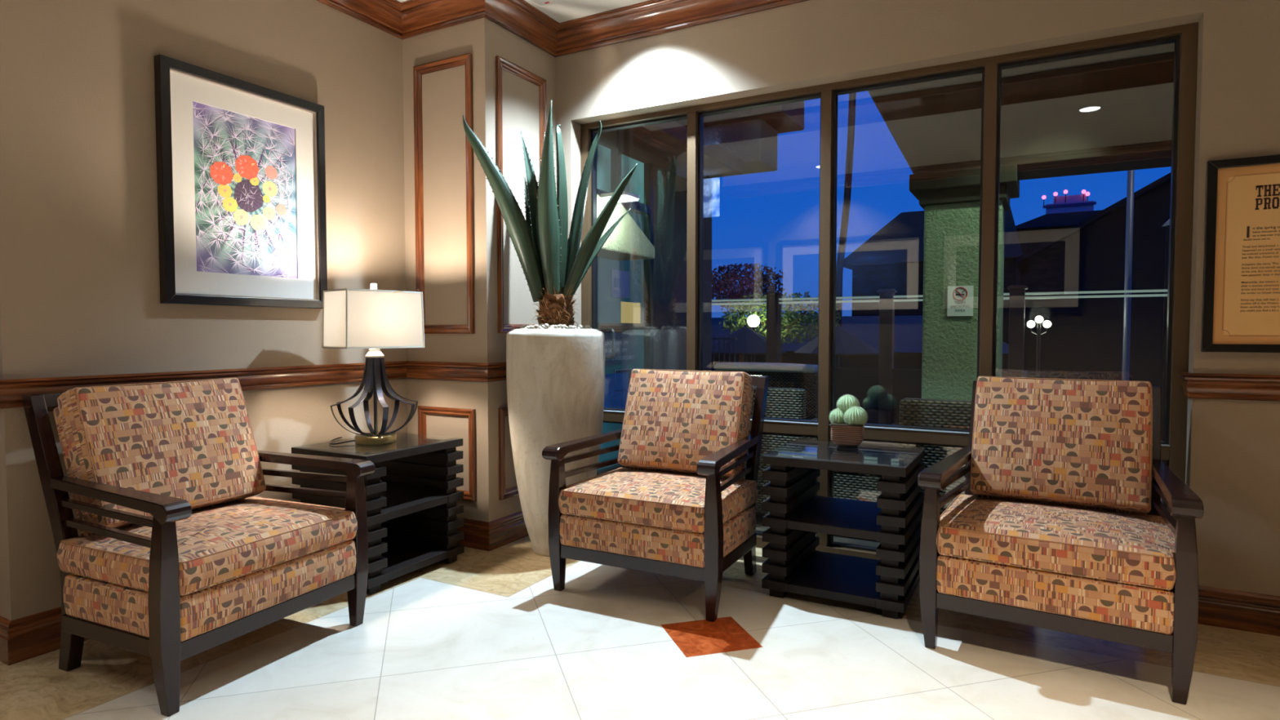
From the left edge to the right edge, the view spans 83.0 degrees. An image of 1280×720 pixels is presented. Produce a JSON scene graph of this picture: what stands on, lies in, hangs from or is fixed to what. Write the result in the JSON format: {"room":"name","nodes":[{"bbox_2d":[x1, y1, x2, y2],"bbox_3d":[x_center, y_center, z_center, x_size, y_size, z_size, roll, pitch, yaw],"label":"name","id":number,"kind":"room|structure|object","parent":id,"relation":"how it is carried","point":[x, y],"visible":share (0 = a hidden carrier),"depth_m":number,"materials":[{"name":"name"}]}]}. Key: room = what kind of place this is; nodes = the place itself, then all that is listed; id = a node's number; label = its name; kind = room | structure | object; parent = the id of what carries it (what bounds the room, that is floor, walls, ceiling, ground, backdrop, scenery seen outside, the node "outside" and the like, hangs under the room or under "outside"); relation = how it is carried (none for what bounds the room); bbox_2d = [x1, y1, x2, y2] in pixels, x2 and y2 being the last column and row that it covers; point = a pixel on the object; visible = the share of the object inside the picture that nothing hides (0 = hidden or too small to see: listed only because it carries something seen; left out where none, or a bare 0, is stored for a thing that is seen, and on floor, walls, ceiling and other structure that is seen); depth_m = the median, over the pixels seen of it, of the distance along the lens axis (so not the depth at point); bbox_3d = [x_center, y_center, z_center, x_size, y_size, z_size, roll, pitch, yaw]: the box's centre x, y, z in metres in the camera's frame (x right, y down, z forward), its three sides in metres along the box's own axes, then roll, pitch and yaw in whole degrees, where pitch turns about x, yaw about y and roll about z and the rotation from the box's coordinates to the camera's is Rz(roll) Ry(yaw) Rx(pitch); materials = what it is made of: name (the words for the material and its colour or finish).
{"room":"hotel lobby","nodes":[
{"label":"hotel lobby","id":0,"kind":"room"},
{"bbox_2d":[0,0,407,620],"bbox_3d":[-1.576,-0.426,3.530,0.200,2.790,2.540,1,3,29],"label":"wall","id":1,"kind":"structure","parent":0,"point":[80,280],"depth_m":2.72,"materials":[{"name":"beige paint"}]},
{"bbox_2d":[7,606,88,665],"bbox_3d":[-1.678,0.913,3.171,0.018,0.142,1.758,1,3,29],"label":"baseboard","id":2,"kind":"structure","parent":1,"relation":"attached to","point":[34,635],"depth_m":2.46,"materials":[{"name":"brown wood"}]},
{"bbox_2d":[0,360,406,408],"bbox_3d":[-1.675,0.083,3.128,0.034,0.096,1.774,1,3,29],"label":"chair rail","id":3,"kind":"object","parent":1,"relation":"attached to","point":[11,390],"visible":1,"depth_m":3.02,"materials":[{"name":"brown wood"}]},
{"bbox_2d":[153,54,327,308],"bbox_3d":[-1.669,-0.703,3.096,0.043,0.945,0.724,1,3,29],"label":"picture","id":4,"kind":"object","parent":1,"relation":"attached to","point":[241,165],"visible":1,"depth_m":3.05,"materials":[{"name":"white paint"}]},
{"bbox_2d":[192,101,297,278],"bbox_3d":[-1.679,-0.703,3.102,0.006,0.700,0.460,1,3,29],"label":"print","id":5,"kind":"object","parent":4,"relation":"attached to","point":[245,161],"depth_m":3.08},
{"bbox_2d":[316,0,402,39],"bbox_3d":[-1.663,-1.735,3.012,0.100,0.134,1.840,1,3,29],"label":"crown molding","id":6,"kind":"structure","parent":1,"relation":"attached to","point":[385,15],"depth_m":3.64,"materials":[{"name":"brown wood"}]},
{"bbox_2d":[402,17,555,522],"bbox_3d":[-0.820,-0.449,4.106,0.565,2.790,0.800,1,3,29],"label":"wall","id":7,"kind":"structure","parent":0,"point":[443,91],"depth_m":3.74,"materials":[{"name":"beige paint"}]},
{"bbox_2d":[400,0,484,39],"bbox_3d":[-0.995,-1.760,3.637,0.665,0.134,0.100,1,3,29],"label":"crown molding","id":8,"kind":"structure","parent":7,"relation":"attached to","point":[419,17],"depth_m":3.67,"materials":[{"name":"brown wood"}]},
{"bbox_2d":[413,53,475,333],"bbox_3d":[-1.014,-0.835,3.729,0.392,1.398,0.021,1,3,29],"label":"trim","id":9,"kind":"structure","parent":7,"relation":"attached to","point":[466,60],"depth_m":3.71,"materials":[{"name":"brown wood"}]},
{"bbox_2d":[406,360,488,382],"bbox_3d":[-1.007,0.058,3.753,0.599,0.096,0.034,1,3,29],"label":"chair rail","id":10,"kind":"object","parent":7,"relation":"attached to","point":[421,370],"visible":1,"depth_m":3.74,"materials":[{"name":"brown wood"}]},
{"bbox_2d":[417,405,476,502],"bbox_3d":[-1.013,0.483,3.780,0.390,0.472,0.021,1,3,29],"label":"trim","id":11,"kind":"structure","parent":7,"relation":"attached to","point":[471,495],"depth_m":3.70,"materials":[{"name":"brown wood"}]},
{"bbox_2d":[457,516,489,551],"bbox_3d":[-1.010,0.888,3.796,0.583,0.142,0.018,1,3,29],"label":"baseboard","id":12,"kind":"structure","parent":7,"relation":"attached to","point":[476,532],"depth_m":3.69,"materials":[{"name":"brown wood"}]},
{"bbox_2d":[487,361,506,382],"bbox_3d":[-0.616,0.053,3.876,0.034,0.096,0.629,1,3,29],"label":"chair rail","id":13,"kind":"object","parent":7,"relation":"attached to","point":[496,371],"visible":0.34,"depth_m":3.67,"materials":[{"name":"brown wood"}]},
{"bbox_2d":[497,406,519,500],"bbox_3d":[-0.620,0.477,3.899,0.021,0.474,0.408,1,3,29],"label":"trim","id":14,"kind":"structure","parent":7,"relation":"attached to","point":[504,493],"depth_m":3.73,"materials":[{"name":"brown wood"}]},
{"bbox_2d":[488,511,528,551],"bbox_3d":[-0.619,0.883,3.920,0.018,0.142,0.613,1,3,29],"label":"baseboard","id":15,"kind":"structure","parent":7,"relation":"attached to","point":[506,530],"depth_m":3.77,"materials":[{"name":"brown wood"}]},
{"bbox_2d":[495,55,546,333],"bbox_3d":[-0.620,-0.842,3.848,0.021,1.394,0.408,1,3,29],"label":"trim","id":16,"kind":"structure","parent":7,"relation":"attached to","point":[501,63],"depth_m":3.69,"materials":[{"name":"brown wood"}]},
{"bbox_2d":[484,0,559,57],"bbox_3d":[-0.603,-1.765,3.760,0.100,0.134,0.695,1,3,29],"label":"crown molding","id":17,"kind":"structure","parent":7,"relation":"attached to","point":[520,18],"depth_m":3.78,"materials":[{"name":"brown wood"}]},
{"bbox_2d":[397,0,648,22],"bbox_3d":[-1.112,-1.815,2.041,10.000,0.100,4.600,1,3,29],"label":"ceiling","id":18,"kind":"structure","parent":0,"point":[562,11],"depth_m":3.75,"materials":[{"name":"white paint"}]},
{"bbox_2d":[530,0,559,6],"bbox_3d":[-0.482,-1.815,3.637,0.120,0.024,0.100,1,3,29],"label":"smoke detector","id":19,"kind":"object","parent":18,"relation":"attached to","point":[540,2],"visible":1,"depth_m":3.65,"materials":[{"name":"white plastic"}]},
{"bbox_2d":[0,535,1279,719],"bbox_3d":[-1.111,1.073,2.154,10.000,0.100,4.600,1,3,29],"label":"floor","id":20,"kind":"structure","parent":0,"point":[482,634],"depth_m":2.39,"materials":[{"name":"white tile"}]},
{"bbox_2d":[21,377,375,716],"bbox_3d":[-1.539,0.545,2.547,0.846,0.926,0.779,1,2,25],"label":"armchair","id":21,"kind":"object","parent":20,"relation":"on","point":[174,559],"visible":1,"depth_m":2.37,"materials":[{"name":"multicoloured fabric"}]},
{"bbox_2d":[57,377,265,533],"bbox_3d":[-1.694,0.316,2.609,0.265,0.473,0.590,1,2,25],"label":"cushion","id":22,"kind":"object","parent":21,"relation":"on","point":[193,442],"depth_m":2.52,"materials":[{"name":"fabric"}]},
{"bbox_2d":[57,496,357,595],"bbox_3d":[-1.451,0.608,2.510,0.591,0.129,0.712,1,2,25],"label":"seat cushion","id":23,"kind":"object","parent":21,"relation":"on","point":[226,543],"depth_m":2.31,"materials":[{"name":"fabric"}]},
{"bbox_2d":[291,430,464,595],"bbox_3d":[-1.202,0.676,3.367,0.482,0.600,0.575,1,3,29],"label":"side table","id":24,"kind":"object","parent":20,"relation":"on","point":[413,523],"visible":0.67,"depth_m":3.39,"materials":[{"name":"black wood"}]},
{"bbox_2d":[322,283,424,444],"bbox_3d":[-1.214,0.013,3.313,0.438,0.726,0.379,-1,2,-22],"label":"table lamp","id":25,"kind":"object","parent":24,"relation":"on","point":[374,320],"visible":1,"depth_m":3.23,"materials":[{"name":"white fabric"}]},
{"bbox_2d":[380,487,448,519],"bbox_3d":[-1.202,0.659,3.366,0.478,0.034,0.365,1,3,29],"label":"shelf","id":26,"kind":"object","parent":24,"relation":"attached to","point":[401,501],"depth_m":3.35,"materials":[{"name":"black wood"}]},
{"bbox_2d":[381,537,448,581],"bbox_3d":[-1.202,0.920,3.377,0.478,0.034,0.365,1,3,29],"label":"shelf","id":27,"kind":"object","parent":24,"relation":"attached to","point":[404,556],"depth_m":3.36,"materials":[{"name":"black wood"}]},
{"bbox_2d":[462,100,637,556],"bbox_3d":[-0.412,-0.152,3.634,0.773,2.232,0.492,1,2,19],"label":"planter","id":28,"kind":"object","parent":20,"relation":"on","point":[555,366],"visible":0.95,"depth_m":3.53,"materials":[{"name":"ceramic"}]},
{"bbox_2d":[542,368,768,622],"bbox_3d":[0.128,0.517,3.236,0.779,0.926,0.846,1,3,28],"label":"armchair","id":29,"kind":"object","parent":20,"relation":"on","point":[682,505],"visible":1,"depth_m":3.07,"materials":[{"name":"multicoloured fabric"}]},
{"bbox_2d":[558,467,758,533],"bbox_3d":[0.084,0.582,3.154,0.712,0.129,0.591,1,3,28],"label":"seat cushion","id":30,"kind":"object","parent":29,"relation":"on","point":[656,500],"depth_m":2.96,"materials":[{"name":"fabric"}]},
{"bbox_2d":[617,369,752,476],"bbox_3d":[0.208,0.285,3.379,0.590,0.473,0.265,1,3,28],"label":"cushion","id":31,"kind":"object","parent":29,"relation":"on","point":[673,420],"depth_m":3.30,"materials":[{"name":"fabric"}]},
{"bbox_2d":[761,440,924,618],"bbox_3d":[0.879,0.685,3.100,0.565,0.600,0.510,1,3,29],"label":"side table","id":32,"kind":"object","parent":20,"relation":"on","point":[888,584],"visible":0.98,"depth_m":2.98,"materials":[{"name":"black wood"}]},
{"bbox_2d":[786,551,879,607],"bbox_3d":[0.879,0.930,3.110,0.355,0.034,0.506,1,3,29],"label":"shelf","id":33,"kind":"object","parent":32,"relation":"attached to","point":[824,575],"depth_m":3.03,"materials":[{"name":"black wood"}]},
{"bbox_2d":[786,496,881,540],"bbox_3d":[0.879,0.668,3.100,0.355,0.034,0.506,1,3,29],"label":"shelf","id":34,"kind":"object","parent":32,"relation":"attached to","point":[855,518],"depth_m":3.00,"materials":[{"name":"black wood"}]},
{"bbox_2d":[828,394,867,448],"bbox_3d":[0.912,0.266,3.172,0.175,0.230,0.152,1,2,21],"label":"potted cactus","id":35,"kind":"object","parent":32,"relation":"on","point":[848,420],"visible":1,"depth_m":3.12,"materials":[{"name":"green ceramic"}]},
{"bbox_2d":[830,423,864,448],"bbox_3d":[0.910,0.330,3.174,0.147,0.102,0.147,1,3,29],"label":"pot","id":36,"kind":"object","parent":35,"relation":"attached to","point":[842,435],"depth_m":3.12,"materials":[{"name":"brown ceramic"}]},
{"bbox_2d":[917,376,1204,704],"bbox_3d":[1.506,0.540,2.634,0.779,0.926,0.846,1,3,32],"label":"armchair","id":37,"kind":"object","parent":20,"relation":"on","point":[1061,522],"visible":1,"depth_m":2.49,"materials":[{"name":"multicoloured fabric"}]},
{"bbox_2d":[936,494,1176,590],"bbox_3d":[1.454,0.605,2.555,0.712,0.129,0.591,1,3,32],"label":"seat cushion","id":38,"kind":"object","parent":37,"relation":"on","point":[1128,548],"depth_m":2.37,"materials":[{"name":"fabric"}]},
{"bbox_2d":[970,377,1152,513],"bbox_3d":[1.598,0.309,2.768,0.590,0.473,0.265,1,3,32],"label":"cushion","id":39,"kind":"object","parent":37,"relation":"on","point":[1075,444],"depth_m":2.69,"materials":[{"name":"fabric"}]},
{"bbox_2d":[555,0,1279,595],"bbox_3d":[1.950,-0.404,2.917,5.435,2.790,0.205,1,3,29],"label":"wall","id":40,"kind":"structure","parent":0,"point":[1233,463],"depth_m":2.92,"materials":[{"name":"beige paint"}]},
{"bbox_2d":[555,0,808,57],"bbox_3d":[1.875,-1.726,2.731,5.435,0.134,0.100,1,3,29],"label":"crown molding","id":41,"kind":"structure","parent":40,"relation":"attached to","point":[651,17],"depth_m":3.75,"materials":[{"name":"brown wood"}]},
{"bbox_2d":[580,22,1198,559],"bbox_3d":[0.890,-0.175,3.483,2.832,2.290,0.224,1,3,29],"label":"window","id":42,"kind":"structure","parent":40,"relation":"in","point":[1184,37],"depth_m":3.26,"materials":[{"name":"brown metal"}]},
{"bbox_2d":[1183,373,1279,401],"bbox_3d":[3.162,0.120,2.130,2.532,0.096,0.034,1,3,29],"label":"chair rail","id":43,"kind":"object","parent":40,"relation":"attached to","point":[1252,387],"visible":1,"depth_m":2.66,"materials":[{"name":"brown wood"}]},
{"bbox_2d":[1197,585,1279,636],"bbox_3d":[3.181,0.950,2.161,2.498,0.142,0.018,1,3,29],"label":"baseboard","id":44,"kind":"structure","parent":40,"relation":"attached to","point":[1260,613],"depth_m":2.68,"materials":[{"name":"brown wood"}]},
{"bbox_2d":[1200,154,1279,352],"bbox_3d":[2.347,-0.378,2.561,0.560,0.705,0.030,1,3,29],"label":"poster","id":45,"kind":"object","parent":40,"relation":"attached to","point":[1241,312],"visible":1,"depth_m":2.64,"materials":[{"name":"paper"}]},
{"bbox_3d":[-3.895,-0.423,3.469,3.800,2.790,0.190,1,3,29],"label":"wall","id":46,"kind":"structure","parent":0,"visible":0},
{"bbox_2d":[0,616,11,665],"bbox_3d":[-3.849,0.905,3.377,4.018,0.142,0.018,1,3,29],"label":"baseboard","id":47,"kind":"structure","parent":46,"relation":"attached to","point":[4,622],"depth_m":2.42,"materials":[{"name":"brown wood"}]},
{"label":"outside","id":48,"kind":"structure","parent":0,"visible":0},
{"bbox_2d":[1041,189,1096,213],"bbox_3d":[32.506,-6.869,55.172,3.493,11.650,3.200,1,3,29],"label":"tower","id":49,"kind":"structure","parent":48,"point":[1070,203],"depth_m":53.76,"materials":[{"name":"concrete"}]},
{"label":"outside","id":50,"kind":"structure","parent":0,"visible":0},
{"bbox_2d":[755,370,1161,546],"bbox_3d":[10.356,0.360,20.825,28.000,0.100,39.200,1,3,29],"label":"ground","id":51,"kind":"structure","parent":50,"point":[759,526],"depth_m":4.11,"materials":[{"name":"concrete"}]},
{"bbox_2d":[596,100,804,475],"bbox_3d":[0.292,-0.670,5.518,1.140,3.160,2.740,1,3,29],"label":"building wing","id":52,"kind":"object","parent":51,"relation":"on","point":[642,264],"visible":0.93,"depth_m":5.69,"materials":[{"name":"black paint"}]},
{"bbox_2d":[614,277,620,288],"bbox_3d":[-0.167,-0.567,5.330,0.002,0.070,0.080,1,3,29],"label":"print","id":53,"kind":"object","parent":52,"relation":"attached to","point":[617,280],"depth_m":5.33},
{"bbox_2d":[600,129,639,202],"bbox_3d":[-0.121,-1.244,4.478,0.180,0.502,0.180,1,3,29],"label":"pendant light","id":54,"kind":"object","parent":52,"relation":"attached to","point":[626,196],"visible":0.7,"depth_m":4.46,"materials":[{"name":"white plastic"}]},
{"bbox_2d":[602,195,638,202],"bbox_3d":[-0.121,-0.997,4.487,0.160,0.008,0.160,1,3,29],"label":"diffuser","id":55,"kind":"object","parent":54,"relation":"attached to","point":[624,198],"depth_m":4.45,"materials":[{"name":"white"}]},
{"bbox_2d":[596,193,654,261],"bbox_3d":[-0.213,-0.871,4.840,0.298,0.335,0.800,1,3,29],"label":"lampshade","id":56,"kind":"object","parent":52,"relation":"attached to","point":[627,242],"depth_m":4.76,"materials":[{"name":"white fabric"}]},
{"bbox_2d":[711,336,737,370],"bbox_3d":[0.719,0.279,7.857,0.700,1.080,0.020,1,3,29],"label":"iron fence","id":57,"kind":"object","parent":51,"relation":"on","point":[713,338],"visible":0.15,"depth_m":7.73,"materials":[{"name":"black metal"}]},
{"bbox_2d":[711,262,785,362],"bbox_3d":[1.594,-0.425,11.455,1.371,2.211,0.845,1,3,29],"label":"tree","id":58,"kind":"object","parent":51,"relation":"on","point":[725,284],"visible":0.73,"depth_m":11.27,"materials":[{"name":"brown plant"}]},
{"bbox_2d":[711,324,786,362],"bbox_3d":[1.326,0.165,9.118,0.964,1.209,0.964,1,3,29],"label":"parasol","id":59,"kind":"object","parent":51,"relation":"on","point":[748,341],"visible":0.63,"depth_m":8.83,"materials":[{"name":"grey fabric"}]},
{"bbox_2d":[746,315,759,362],"bbox_3d":[1.533,0.066,9.800,0.170,1.355,0.170,1,3,29],"label":"globe lamp","id":60,"kind":"object","parent":51,"relation":"on","point":[753,321],"visible":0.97,"depth_m":9.73,"materials":[{"name":"white glass"}]},
{"bbox_2d":[714,362,817,419],"bbox_3d":[1.235,0.441,6.595,0.950,0.855,0.720,1,3,29],"label":"outdoor sofa","id":61,"kind":"object","parent":51,"relation":"on","point":[791,375],"visible":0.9,"depth_m":6.17,"materials":[{"name":"wicker"}]},
{"bbox_2d":[714,362,817,373],"bbox_3d":[1.099,0.064,6.335,0.910,0.080,0.160,1,3,29],"label":"outdoor table","id":62,"kind":"object","parent":61,"relation":"on","point":[747,367],"depth_m":6.26,"materials":[{"name":"grey"}]},
{"bbox_2d":[719,291,840,363],"bbox_3d":[2.018,-0.141,10.554,1.769,1.714,1.063,1,3,29],"label":"leafy tree","id":63,"kind":"object","parent":51,"relation":"on","point":[787,326],"visible":0.58,"depth_m":10.39,"materials":[{"name":"green plant"}]},
{"bbox_2d":[743,387,817,515],"bbox_3d":[0.785,0.552,4.470,0.600,0.800,0.560,1,3,29],"label":"wicker armchair","id":64,"kind":"object","parent":51,"relation":"on","point":[781,402],"visible":0.13,"depth_m":4.14,"materials":[{"name":"grey wicker"}]},
{"bbox_2d":[793,324,879,367],"bbox_3d":[2.385,0.179,8.761,0.964,1.209,0.964,1,3,29],"label":"parasol","id":65,"kind":"object","parent":51,"relation":"on","point":[846,343],"visible":0.62,"depth_m":8.47,"materials":[{"name":"grey fabric"}]},
{"bbox_2d":[835,92,856,367],"bbox_3d":[3.389,-2.717,11.523,2.205,6.782,2.205,1,3,29],"label":"pole","id":66,"kind":"object","parent":51,"relation":"on","point":[852,96],"visible":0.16,"depth_m":11.54,"materials":[{"name":"grey metal"}]},
{"bbox_2d":[833,471,881,542],"bbox_3d":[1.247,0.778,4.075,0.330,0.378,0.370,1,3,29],"label":"wicker armchair","id":67,"kind":"object","parent":51,"relation":"on","point":[847,485],"visible":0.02,"depth_m":3.91,"materials":[{"name":"grey wicker"}]},
{"bbox_2d":[711,315,1008,371],"bbox_3d":[3.241,-0.145,14.335,7.600,1.420,2.800,1,3,29],"label":"fence","id":68,"kind":"object","parent":51,"relation":"on","point":[908,333],"visible":0.04,"depth_m":13.01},
{"bbox_2d":[843,206,1022,371],"bbox_3d":[7.551,-1.671,18.409,3.950,4.150,4.600,1,3,29],"label":"house","id":69,"kind":"structure","parent":51,"relation":"on","point":[892,258],"depth_m":17.06,"materials":[{"name":"black"}]},
{"bbox_2d":[898,397,971,536],"bbox_3d":[1.654,0.585,3.625,0.600,0.800,0.560,1,3,29],"label":"wicker armchair","id":70,"kind":"object","parent":51,"relation":"on","point":[923,412],"visible":0.07,"depth_m":3.43,"materials":[{"name":"grey wicker"}]},
{"bbox_2d":[711,284,1168,425],"bbox_3d":[2.514,0.048,7.542,7.870,1.565,0.170,1,3,29],"label":"fence","id":71,"kind":"object","parent":51,"relation":"on","point":[879,391],"visible":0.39,"depth_m":7.46,"materials":[{"name":"grey metal"}]},
{"bbox_2d":[909,164,1019,400],"bbox_3d":[1.828,-0.027,4.099,0.524,1.985,0.530,1,3,29],"label":"porch column","id":72,"kind":"structure","parent":51,"relation":"on","point":[949,200],"depth_m":3.93,"materials":[{"name":"green paint"}]},
{"bbox_2d":[946,285,973,315],"bbox_3d":[1.727,-0.318,3.905,0.128,0.162,0.013,1,3,29],"label":"no smoking sign","id":73,"kind":"object","parent":72,"relation":"attached to","point":[960,298],"visible":1,"depth_m":3.90,"materials":[{"name":"white plastic"}]},
{"bbox_2d":[867,42,1174,180],"bbox_3d":[3.213,-1.295,2.918,4.658,0.640,1.060,1,3,29],"label":"porch roof","id":74,"kind":"structure","parent":72,"relation":"on","point":[1111,112],"depth_m":3.67,"materials":[{"name":"beige paint"}]},
{"bbox_2d":[1026,315,1051,377],"bbox_3d":[4.249,0.175,7.730,0.230,1.295,0.080,1,3,29],"label":"lamp post","id":75,"kind":"object","parent":51,"relation":"on","point":[1038,319],"visible":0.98,"depth_m":7.70,"materials":[{"name":"black"}]},
{"bbox_2d":[1015,209,1102,370],"bbox_3d":[15.289,-2.025,20.977,8.200,4.650,4.600,1,3,29],"label":"building","id":76,"kind":"structure","parent":51,"relation":"on","point":[1032,233],"depth_m":20.89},
{"bbox_2d":[1016,172,1171,392],"bbox_3d":[9.357,-1.355,13.364,4.200,3.910,3.500,1,3,29],"label":"gabled house","id":77,"kind":"structure","parent":51,"relation":"on","point":[1084,339],"depth_m":12.48,"materials":[{"name":"black"}]},
{"bbox_2d":[1121,169,1134,380],"bbox_3d":[4.932,-0.612,7.322,0.180,2.900,0.180,1,3,29],"label":"light pole","id":78,"kind":"object","parent":51,"relation":"on","point":[1131,174],"visible":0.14,"depth_m":7.29,"materials":[{"name":"metal"}]},
{"bbox_2d":[1160,218,1169,440],"bbox_3d":[5.476,-0.499,6.740,0.940,2.720,0.900,1,3,29],"label":"post","id":79,"kind":"object","parent":51,"relation":"on","point":[1166,224],"visible":0.15,"depth_m":7.30,"materials":[{"name":"metal"}]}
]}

